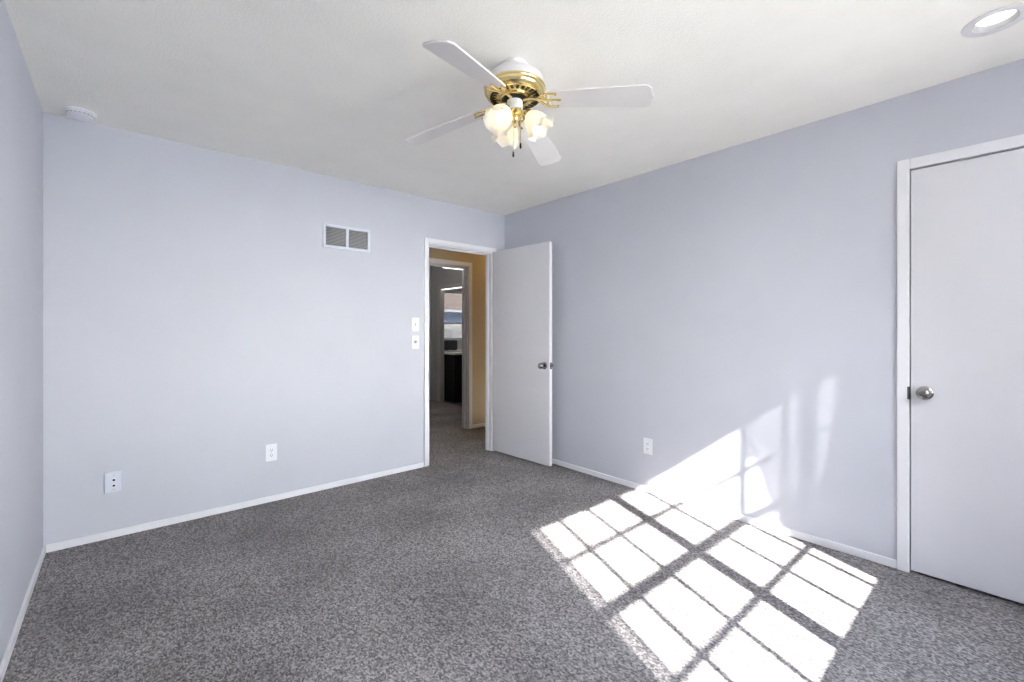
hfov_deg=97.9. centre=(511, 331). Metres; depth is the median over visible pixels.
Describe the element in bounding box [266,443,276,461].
power outlet
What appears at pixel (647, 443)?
power outlet
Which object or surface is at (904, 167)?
door frame
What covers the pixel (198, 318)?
wall
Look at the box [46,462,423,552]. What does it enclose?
baseboard
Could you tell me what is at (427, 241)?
door frame
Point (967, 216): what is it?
door
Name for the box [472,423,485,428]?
baseboard
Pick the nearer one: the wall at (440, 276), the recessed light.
the recessed light
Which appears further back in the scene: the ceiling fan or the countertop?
the countertop
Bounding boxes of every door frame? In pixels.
[424,237,495,466]
[429,258,471,428]
[437,283,461,401]
[897,134,1023,572]
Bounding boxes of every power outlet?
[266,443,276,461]
[643,438,651,454]
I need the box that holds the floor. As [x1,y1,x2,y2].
[2,400,1023,681]
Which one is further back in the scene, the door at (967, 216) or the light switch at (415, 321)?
the light switch at (415, 321)
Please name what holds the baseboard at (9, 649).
attached to the wall at (21, 112)
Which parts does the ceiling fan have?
blade, blade, lamp shade, bulb, lamp shade, pull chain, vent plate, pull chain, lamp arm, lamp shade, blade, blade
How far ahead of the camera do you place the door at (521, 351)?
4.22 m
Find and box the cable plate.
[105,471,120,493]
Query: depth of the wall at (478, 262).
5.68 m
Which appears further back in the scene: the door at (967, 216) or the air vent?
the air vent
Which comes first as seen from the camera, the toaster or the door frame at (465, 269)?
the door frame at (465, 269)
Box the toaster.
[444,340,456,349]
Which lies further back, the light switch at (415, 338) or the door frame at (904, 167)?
the light switch at (415, 338)
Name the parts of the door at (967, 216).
strike plate, knob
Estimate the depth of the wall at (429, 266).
7.99 m
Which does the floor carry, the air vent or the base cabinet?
the base cabinet
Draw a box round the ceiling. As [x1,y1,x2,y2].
[4,0,1023,214]
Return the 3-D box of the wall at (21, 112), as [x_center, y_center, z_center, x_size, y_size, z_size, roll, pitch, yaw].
[-1.218,0.006,0.808,0.120,2.440,4.302,0,0,-41]
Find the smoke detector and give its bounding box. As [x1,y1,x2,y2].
[63,106,96,120]
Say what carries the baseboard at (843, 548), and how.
attached to the wall at (732, 310)
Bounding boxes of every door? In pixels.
[491,241,552,466]
[907,148,1023,603]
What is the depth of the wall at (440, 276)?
7.90 m
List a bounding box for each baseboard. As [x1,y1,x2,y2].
[0,545,45,681]
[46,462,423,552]
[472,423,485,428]
[552,459,896,567]
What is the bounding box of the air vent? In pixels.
[323,223,369,252]
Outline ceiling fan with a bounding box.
[406,40,652,165]
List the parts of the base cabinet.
cabinet door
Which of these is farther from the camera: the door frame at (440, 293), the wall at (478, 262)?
the door frame at (440, 293)
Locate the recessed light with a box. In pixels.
[961,3,1023,37]
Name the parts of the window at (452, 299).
sash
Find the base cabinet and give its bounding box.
[444,352,461,402]
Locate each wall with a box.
[0,0,42,663]
[43,112,504,545]
[429,248,485,424]
[429,266,430,399]
[431,266,461,400]
[505,58,1023,559]
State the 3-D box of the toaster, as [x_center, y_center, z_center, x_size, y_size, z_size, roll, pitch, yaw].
[-1.185,0.263,8.510,0.240,0.197,0.180,0,0,-41]
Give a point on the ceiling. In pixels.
(334, 88)
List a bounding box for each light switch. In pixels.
[412,318,418,330]
[412,335,418,348]
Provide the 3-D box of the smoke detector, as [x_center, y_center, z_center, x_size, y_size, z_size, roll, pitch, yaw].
[-2.388,-1.195,2.468,0.134,0.038,0.134,0,0,-41]
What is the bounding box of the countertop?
[444,349,461,351]
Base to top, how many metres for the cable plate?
0.120 m
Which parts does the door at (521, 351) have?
knob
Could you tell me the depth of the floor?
2.05 m
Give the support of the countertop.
on the base cabinet

